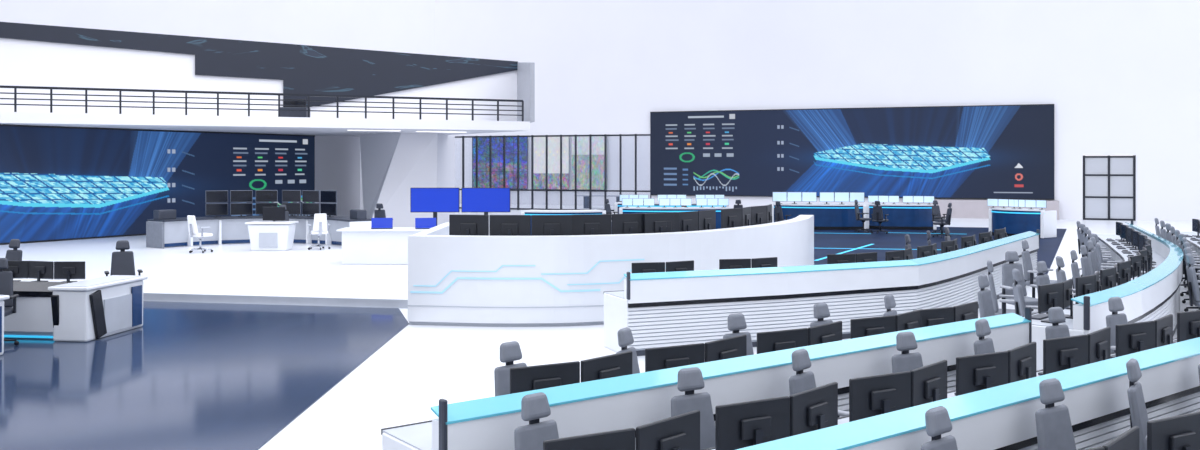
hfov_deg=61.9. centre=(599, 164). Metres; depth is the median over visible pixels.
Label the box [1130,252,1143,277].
computer monitor
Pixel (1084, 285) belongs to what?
computer monitor
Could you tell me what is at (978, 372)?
computer monitor
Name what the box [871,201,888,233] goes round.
office chair
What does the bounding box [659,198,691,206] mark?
monitor
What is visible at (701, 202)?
monitor
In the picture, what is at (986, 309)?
office chair
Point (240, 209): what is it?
monitor
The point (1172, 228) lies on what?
office chair
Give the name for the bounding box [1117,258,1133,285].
computer monitor
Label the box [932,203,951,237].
office chair
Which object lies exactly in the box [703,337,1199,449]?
console
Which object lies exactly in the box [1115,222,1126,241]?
computer monitor
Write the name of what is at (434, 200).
display
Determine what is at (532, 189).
window
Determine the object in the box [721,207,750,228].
computer monitor
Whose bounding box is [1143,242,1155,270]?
computer monitor
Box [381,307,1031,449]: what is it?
console
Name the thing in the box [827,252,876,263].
computer monitor
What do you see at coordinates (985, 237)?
computer monitor
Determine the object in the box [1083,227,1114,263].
office chair
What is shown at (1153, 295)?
console
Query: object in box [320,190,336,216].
monitor
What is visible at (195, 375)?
floor
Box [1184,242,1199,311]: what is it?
office chair
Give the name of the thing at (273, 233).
desk
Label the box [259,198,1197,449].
floor
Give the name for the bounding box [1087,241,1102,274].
office chair
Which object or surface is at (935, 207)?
office chair
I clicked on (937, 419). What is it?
office chair
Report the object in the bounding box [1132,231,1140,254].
computer monitor
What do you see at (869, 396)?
computer monitor
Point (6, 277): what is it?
office chair
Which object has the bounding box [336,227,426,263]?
desk
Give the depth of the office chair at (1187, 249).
15.85 m
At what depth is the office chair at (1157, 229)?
24.58 m
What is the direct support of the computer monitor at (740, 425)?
on the console at (1002, 417)
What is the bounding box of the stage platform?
[0,235,407,308]
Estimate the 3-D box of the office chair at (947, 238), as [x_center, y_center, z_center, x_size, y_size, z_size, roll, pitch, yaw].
[7.519,1.903,20.920,0.591,1.194,0.619,0,0,31]
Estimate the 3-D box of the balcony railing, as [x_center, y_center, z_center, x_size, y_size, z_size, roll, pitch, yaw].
[-13.492,-1.897,30.232,21.645,0.755,9.644,0,0,0]
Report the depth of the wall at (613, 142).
61.12 m
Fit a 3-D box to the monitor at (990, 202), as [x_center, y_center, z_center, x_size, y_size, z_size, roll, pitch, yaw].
[14.167,1.357,35.112,0.132,0.322,1.164,0,0,-38]
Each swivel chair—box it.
[187,215,212,252]
[307,213,329,249]
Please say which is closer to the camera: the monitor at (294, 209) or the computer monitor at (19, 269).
the computer monitor at (19, 269)
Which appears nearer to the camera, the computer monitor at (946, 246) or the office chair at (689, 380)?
the office chair at (689, 380)
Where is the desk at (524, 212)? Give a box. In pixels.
[521,210,605,214]
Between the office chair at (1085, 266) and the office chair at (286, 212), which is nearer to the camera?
the office chair at (1085, 266)
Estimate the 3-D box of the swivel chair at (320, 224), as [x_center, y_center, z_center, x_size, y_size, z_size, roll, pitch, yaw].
[-7.840,1.846,27.877,0.619,1.007,0.591,0,0,-26]
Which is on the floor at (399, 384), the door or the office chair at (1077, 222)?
the office chair at (1077, 222)
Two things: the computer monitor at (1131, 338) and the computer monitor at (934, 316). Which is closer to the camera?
the computer monitor at (1131, 338)
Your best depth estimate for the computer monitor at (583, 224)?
16.31 m
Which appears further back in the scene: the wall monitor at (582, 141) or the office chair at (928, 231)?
the wall monitor at (582, 141)
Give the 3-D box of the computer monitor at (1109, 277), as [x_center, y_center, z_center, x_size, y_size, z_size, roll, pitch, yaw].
[6.686,1.540,13.005,0.201,0.420,0.947,0,0,37]
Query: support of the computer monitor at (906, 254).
on the console at (660, 309)
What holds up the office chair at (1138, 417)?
on the floor at (399, 384)
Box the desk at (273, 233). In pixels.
[245,207,298,250]
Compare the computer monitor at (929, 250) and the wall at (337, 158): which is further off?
the wall at (337, 158)
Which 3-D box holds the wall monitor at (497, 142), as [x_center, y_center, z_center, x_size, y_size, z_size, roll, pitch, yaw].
[-6.376,-0.150,63.510,3.900,3.400,0.075,0,0,20]
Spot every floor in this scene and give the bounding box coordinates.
[0,301,408,449]
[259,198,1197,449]
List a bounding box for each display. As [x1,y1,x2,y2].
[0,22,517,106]
[0,124,314,244]
[410,188,458,225]
[462,188,509,214]
[650,104,1053,199]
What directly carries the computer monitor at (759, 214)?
on the console at (454, 280)
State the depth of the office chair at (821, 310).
9.94 m
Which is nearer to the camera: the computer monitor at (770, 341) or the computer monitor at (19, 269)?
the computer monitor at (770, 341)
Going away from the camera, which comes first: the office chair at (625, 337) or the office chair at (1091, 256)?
the office chair at (625, 337)
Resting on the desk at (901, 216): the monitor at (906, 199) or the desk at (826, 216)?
the monitor at (906, 199)
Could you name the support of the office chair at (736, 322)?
on the floor at (399, 384)
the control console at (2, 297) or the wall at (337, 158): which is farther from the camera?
the wall at (337, 158)
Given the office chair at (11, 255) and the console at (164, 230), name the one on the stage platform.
the console at (164, 230)
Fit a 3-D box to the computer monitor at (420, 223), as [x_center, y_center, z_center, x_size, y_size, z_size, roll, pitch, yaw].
[-4.157,1.396,23.887,0.500,0.247,0.415,0,0,-11]
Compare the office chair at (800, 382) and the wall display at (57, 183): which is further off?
the wall display at (57, 183)
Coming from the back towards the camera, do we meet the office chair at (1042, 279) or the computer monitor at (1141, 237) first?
the computer monitor at (1141, 237)
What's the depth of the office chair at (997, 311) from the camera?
13.53 m
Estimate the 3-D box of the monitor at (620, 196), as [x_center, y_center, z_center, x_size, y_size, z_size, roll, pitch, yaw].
[1.367,1.357,40.355,1.164,0.322,0.132,0,0,0]
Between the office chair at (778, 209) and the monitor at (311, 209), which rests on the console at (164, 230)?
the monitor at (311, 209)
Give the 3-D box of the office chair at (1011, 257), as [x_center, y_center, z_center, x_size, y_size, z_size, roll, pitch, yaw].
[6.296,1.903,14.925,0.619,1.194,0.591,0,0,-11]
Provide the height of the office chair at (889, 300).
1.122 m
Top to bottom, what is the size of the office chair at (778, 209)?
1.194 m
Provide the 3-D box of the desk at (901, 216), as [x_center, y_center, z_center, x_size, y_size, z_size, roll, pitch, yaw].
[11.737,2.003,39.038,2.635,0.970,1.190,0,0,14]
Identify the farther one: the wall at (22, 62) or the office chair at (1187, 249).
the wall at (22, 62)
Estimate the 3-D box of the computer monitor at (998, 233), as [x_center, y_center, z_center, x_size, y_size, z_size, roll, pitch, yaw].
[8.434,1.540,20.904,0.201,0.420,0.947,0,0,34]
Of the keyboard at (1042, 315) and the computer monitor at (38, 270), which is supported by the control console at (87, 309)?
the computer monitor at (38, 270)
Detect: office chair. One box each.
[0,258,18,345]
[5,239,21,260]
[104,240,142,275]
[279,205,288,220]
[374,203,385,217]
[494,341,526,395]
[514,392,558,449]
[605,199,618,228]
[616,327,639,373]
[671,367,714,449]
[723,313,753,355]
[734,200,742,207]
[775,201,790,221]
[789,349,848,417]
[810,303,832,326]
[854,200,871,231]
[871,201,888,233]
[883,294,896,315]
[892,332,948,391]
[905,234,913,258]
[921,406,957,449]
[927,230,930,244]
[931,200,945,232]
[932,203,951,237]
[944,227,950,240]
[974,319,994,354]
[977,274,994,317]
[987,260,1014,314]
[999,251,1037,305]
[1012,268,1037,315]
[1021,240,1056,310]
[1035,378,1075,449]
[1036,261,1049,292]
[1045,307,1069,338]
[1056,256,1074,295]
[1070,250,1079,297]
[1076,221,1104,270]
[1080,224,1110,276]
[1080,245,1099,279]
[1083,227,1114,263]
[1087,230,1111,265]
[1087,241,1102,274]
[1090,233,1122,269]
[1091,237,1113,270]
[1106,297,1127,352]
[1126,358,1148,449]
[1155,218,1160,236]
[1160,220,1165,238]
[1165,223,1192,276]
[1170,226,1197,283]
[1175,230,1199,287]
[1178,233,1199,295]
[1182,237,1199,305]
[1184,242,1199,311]
[1185,247,1199,294]
[1186,253,1199,306]
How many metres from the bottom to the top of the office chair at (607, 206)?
1.194 m
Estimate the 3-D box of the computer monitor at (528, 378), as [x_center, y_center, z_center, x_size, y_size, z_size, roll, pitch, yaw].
[-0.146,1.570,7.099,1.066,0.360,0.201,0,0,-37]
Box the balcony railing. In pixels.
[0,85,523,120]
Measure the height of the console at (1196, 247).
1.110 m
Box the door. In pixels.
[1083,155,1135,220]
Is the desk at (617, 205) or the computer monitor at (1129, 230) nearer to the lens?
the computer monitor at (1129, 230)
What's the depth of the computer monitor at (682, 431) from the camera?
5.34 m
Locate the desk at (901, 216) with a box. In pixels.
[866,203,936,229]
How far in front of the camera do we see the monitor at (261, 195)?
30.30 m
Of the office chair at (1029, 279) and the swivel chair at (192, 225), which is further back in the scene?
the swivel chair at (192, 225)
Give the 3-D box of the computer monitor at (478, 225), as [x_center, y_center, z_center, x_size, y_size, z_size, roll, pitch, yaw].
[-1.440,1.080,16.006,1.994,0.560,0.238,0,0,2]
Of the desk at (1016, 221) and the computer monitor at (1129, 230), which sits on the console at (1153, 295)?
the computer monitor at (1129, 230)
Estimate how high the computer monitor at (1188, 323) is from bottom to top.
0.360 m
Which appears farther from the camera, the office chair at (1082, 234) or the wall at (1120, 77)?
the wall at (1120, 77)
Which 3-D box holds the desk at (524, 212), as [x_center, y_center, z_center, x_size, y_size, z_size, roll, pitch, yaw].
[-1.228,2.003,33.554,2.832,0.970,1.190,0,0,-3]
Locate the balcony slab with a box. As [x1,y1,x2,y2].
[0,112,529,136]
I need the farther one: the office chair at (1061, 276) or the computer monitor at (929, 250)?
the computer monitor at (929, 250)
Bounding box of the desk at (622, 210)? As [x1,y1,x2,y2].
[619,207,731,228]
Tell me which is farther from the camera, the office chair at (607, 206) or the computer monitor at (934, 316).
the office chair at (607, 206)
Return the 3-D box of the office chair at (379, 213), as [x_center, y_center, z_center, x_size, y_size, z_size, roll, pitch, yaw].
[-6.605,1.753,30.375,0.619,1.194,0.591,0,0,8]
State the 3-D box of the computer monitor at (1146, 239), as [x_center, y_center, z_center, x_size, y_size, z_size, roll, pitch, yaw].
[9.769,1.540,17.767,0.201,0.420,0.947,0,0,28]
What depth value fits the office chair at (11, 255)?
17.42 m
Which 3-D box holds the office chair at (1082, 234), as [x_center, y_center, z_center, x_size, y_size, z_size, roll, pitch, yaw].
[10.976,1.903,22.184,0.591,1.194,0.619,0,0,6]
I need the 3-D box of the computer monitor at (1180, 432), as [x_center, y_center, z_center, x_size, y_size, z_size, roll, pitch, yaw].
[3.435,1.570,5.679,1.066,0.360,0.201,0,0,-37]
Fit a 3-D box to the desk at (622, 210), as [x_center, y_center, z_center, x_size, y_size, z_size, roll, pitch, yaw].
[2.700,2.003,36.055,4.024,0.970,1.190,0,0,0]
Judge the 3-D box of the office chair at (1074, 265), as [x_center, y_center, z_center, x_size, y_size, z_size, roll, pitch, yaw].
[7.485,1.903,15.220,0.591,1.194,0.619,0,0,34]
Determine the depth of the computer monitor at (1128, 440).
5.15 m
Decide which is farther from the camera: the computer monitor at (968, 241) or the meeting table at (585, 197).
the meeting table at (585, 197)
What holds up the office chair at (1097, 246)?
on the floor at (399, 384)
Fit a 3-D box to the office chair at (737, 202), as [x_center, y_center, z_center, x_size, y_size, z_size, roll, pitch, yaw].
[5.195,1.891,37.575,0.619,1.194,0.591,0,0,8]
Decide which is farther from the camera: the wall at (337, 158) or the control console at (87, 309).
the wall at (337, 158)
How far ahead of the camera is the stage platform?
22.06 m
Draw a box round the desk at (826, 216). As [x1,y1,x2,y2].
[772,203,865,229]
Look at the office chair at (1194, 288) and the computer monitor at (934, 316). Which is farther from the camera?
the office chair at (1194, 288)
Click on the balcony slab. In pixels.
(350, 127)
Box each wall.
[0,0,1199,221]
[0,38,534,122]
[1,124,359,244]
[360,133,454,226]
[455,134,649,205]
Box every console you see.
[0,295,9,354]
[4,275,147,341]
[146,209,370,248]
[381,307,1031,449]
[407,215,813,326]
[603,229,1039,355]
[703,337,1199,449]
[1022,221,1182,370]
[1170,231,1199,258]
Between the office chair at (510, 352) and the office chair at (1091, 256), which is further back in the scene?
the office chair at (1091, 256)
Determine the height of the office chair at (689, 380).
1.122 m
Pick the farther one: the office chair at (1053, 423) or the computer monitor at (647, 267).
the computer monitor at (647, 267)
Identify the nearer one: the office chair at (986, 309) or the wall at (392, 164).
the office chair at (986, 309)
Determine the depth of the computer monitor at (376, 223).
24.03 m
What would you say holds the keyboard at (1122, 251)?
on the console at (1153, 295)
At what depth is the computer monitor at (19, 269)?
14.93 m
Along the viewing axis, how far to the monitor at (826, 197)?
38.65 m
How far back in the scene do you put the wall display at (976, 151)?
48.90 m
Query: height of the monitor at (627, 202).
0.322 m
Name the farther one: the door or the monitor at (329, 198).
the door
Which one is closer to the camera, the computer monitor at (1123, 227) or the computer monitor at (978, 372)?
the computer monitor at (978, 372)
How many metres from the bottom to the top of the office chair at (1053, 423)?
1.122 m
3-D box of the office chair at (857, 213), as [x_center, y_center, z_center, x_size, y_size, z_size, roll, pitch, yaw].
[9.780,1.891,37.215,0.591,1.194,0.619,0,0,33]
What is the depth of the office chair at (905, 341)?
8.20 m
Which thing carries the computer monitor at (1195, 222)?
on the console at (1196, 247)
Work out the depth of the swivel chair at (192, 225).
26.69 m
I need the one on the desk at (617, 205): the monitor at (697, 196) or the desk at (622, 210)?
the monitor at (697, 196)
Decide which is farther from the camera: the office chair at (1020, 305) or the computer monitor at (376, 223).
the computer monitor at (376, 223)
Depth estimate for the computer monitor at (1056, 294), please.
11.18 m
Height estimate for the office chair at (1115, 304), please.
1.122 m
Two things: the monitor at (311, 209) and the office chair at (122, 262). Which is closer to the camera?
the office chair at (122, 262)
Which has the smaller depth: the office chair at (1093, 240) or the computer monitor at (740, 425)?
the computer monitor at (740, 425)
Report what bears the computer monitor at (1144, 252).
on the console at (1153, 295)
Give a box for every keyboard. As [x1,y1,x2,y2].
[1032,312,1047,319]
[1121,250,1131,253]
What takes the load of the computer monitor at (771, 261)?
on the console at (660, 309)
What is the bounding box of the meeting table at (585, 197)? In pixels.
[574,195,619,207]
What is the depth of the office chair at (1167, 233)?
22.32 m
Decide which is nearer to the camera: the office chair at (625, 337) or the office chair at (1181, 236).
the office chair at (625, 337)
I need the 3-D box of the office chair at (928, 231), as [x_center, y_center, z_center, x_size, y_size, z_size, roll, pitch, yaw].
[6.787,1.903,19.840,0.591,1.194,0.619,0,0,19]
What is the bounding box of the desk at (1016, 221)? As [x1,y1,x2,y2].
[989,208,1056,237]
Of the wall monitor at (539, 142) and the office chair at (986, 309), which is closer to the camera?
the office chair at (986, 309)
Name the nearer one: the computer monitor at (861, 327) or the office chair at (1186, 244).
the computer monitor at (861, 327)
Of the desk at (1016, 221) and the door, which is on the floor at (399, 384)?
the desk at (1016, 221)
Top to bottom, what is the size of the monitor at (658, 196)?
0.322 m
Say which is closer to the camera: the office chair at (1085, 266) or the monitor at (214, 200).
the office chair at (1085, 266)
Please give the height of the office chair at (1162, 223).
1.194 m
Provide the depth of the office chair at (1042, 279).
13.52 m
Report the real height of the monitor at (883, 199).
0.322 m
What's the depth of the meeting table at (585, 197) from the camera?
57.65 m
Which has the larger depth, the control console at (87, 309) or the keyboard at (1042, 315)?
the control console at (87, 309)
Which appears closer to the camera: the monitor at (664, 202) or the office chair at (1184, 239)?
the office chair at (1184, 239)
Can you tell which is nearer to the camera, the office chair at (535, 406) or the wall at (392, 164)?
the office chair at (535, 406)
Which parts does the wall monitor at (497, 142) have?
frame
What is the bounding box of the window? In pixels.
[455,134,650,210]
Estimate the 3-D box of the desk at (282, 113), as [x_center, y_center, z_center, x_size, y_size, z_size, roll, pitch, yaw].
[-9.970,-1.835,32.648,0.900,0.630,0.500,0,0,0]
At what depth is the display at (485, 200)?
29.96 m
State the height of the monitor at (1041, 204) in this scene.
0.322 m
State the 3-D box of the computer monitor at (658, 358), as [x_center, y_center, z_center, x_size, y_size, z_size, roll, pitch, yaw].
[0.812,1.570,7.822,1.066,0.360,0.201,0,0,-37]
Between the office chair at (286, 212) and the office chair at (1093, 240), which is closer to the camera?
the office chair at (1093, 240)
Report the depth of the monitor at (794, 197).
39.01 m
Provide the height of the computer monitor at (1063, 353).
0.360 m
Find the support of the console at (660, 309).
on the floor at (399, 384)
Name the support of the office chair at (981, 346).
on the floor at (399, 384)
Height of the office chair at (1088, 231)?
1.194 m
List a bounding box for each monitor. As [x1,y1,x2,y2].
[3,261,27,280]
[28,261,84,282]
[205,190,227,216]
[230,190,252,216]
[256,190,277,214]
[282,190,300,215]
[302,190,319,216]
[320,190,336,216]
[449,215,572,235]
[472,137,527,188]
[510,351,631,393]
[534,137,568,189]
[543,410,699,449]
[572,136,603,189]
[573,212,679,234]
[619,195,647,202]
[622,198,653,206]
[632,260,693,272]
[644,210,715,232]
[645,335,746,371]
[657,195,685,200]
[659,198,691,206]
[696,195,723,197]
[696,198,728,206]
[715,382,837,449]
[719,257,776,269]
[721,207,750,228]
[751,204,771,224]
[757,321,841,353]
[772,192,816,203]
[820,192,864,203]
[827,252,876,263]
[849,360,946,421]
[850,309,921,338]
[868,196,898,203]
[885,248,911,260]
[903,196,933,203]
[913,301,977,327]
[917,243,937,257]
[941,238,958,253]
[956,342,1035,395]
[961,234,976,248]
[979,231,992,243]
[987,199,1018,208]
[994,227,1007,239]
[1014,199,1046,209]
[1038,279,1072,322]
[1043,327,1110,374]
[1075,271,1101,303]
[1086,426,1138,449]
[1100,264,1119,289]
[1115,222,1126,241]
[1116,314,1172,356]
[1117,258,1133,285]
[1121,224,1131,245]
[1127,227,1138,249]
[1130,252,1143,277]
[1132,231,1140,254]
[1137,247,1148,276]
[1139,234,1152,258]
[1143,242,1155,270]
[1145,238,1155,264]
[1147,411,1199,449]
[1177,310,1199,341]
[1192,219,1199,237]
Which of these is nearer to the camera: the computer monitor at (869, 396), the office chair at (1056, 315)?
the computer monitor at (869, 396)
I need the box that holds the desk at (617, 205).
[614,202,728,213]
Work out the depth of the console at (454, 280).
15.52 m
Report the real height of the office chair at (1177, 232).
1.194 m
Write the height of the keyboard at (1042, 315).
0.030 m
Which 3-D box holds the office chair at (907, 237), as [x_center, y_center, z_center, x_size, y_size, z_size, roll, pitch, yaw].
[6.004,1.903,18.688,0.591,1.194,0.619,0,0,30]
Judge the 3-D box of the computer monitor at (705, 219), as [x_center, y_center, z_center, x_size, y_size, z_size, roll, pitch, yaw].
[1.476,1.080,17.157,0.238,0.560,1.994,0,0,42]

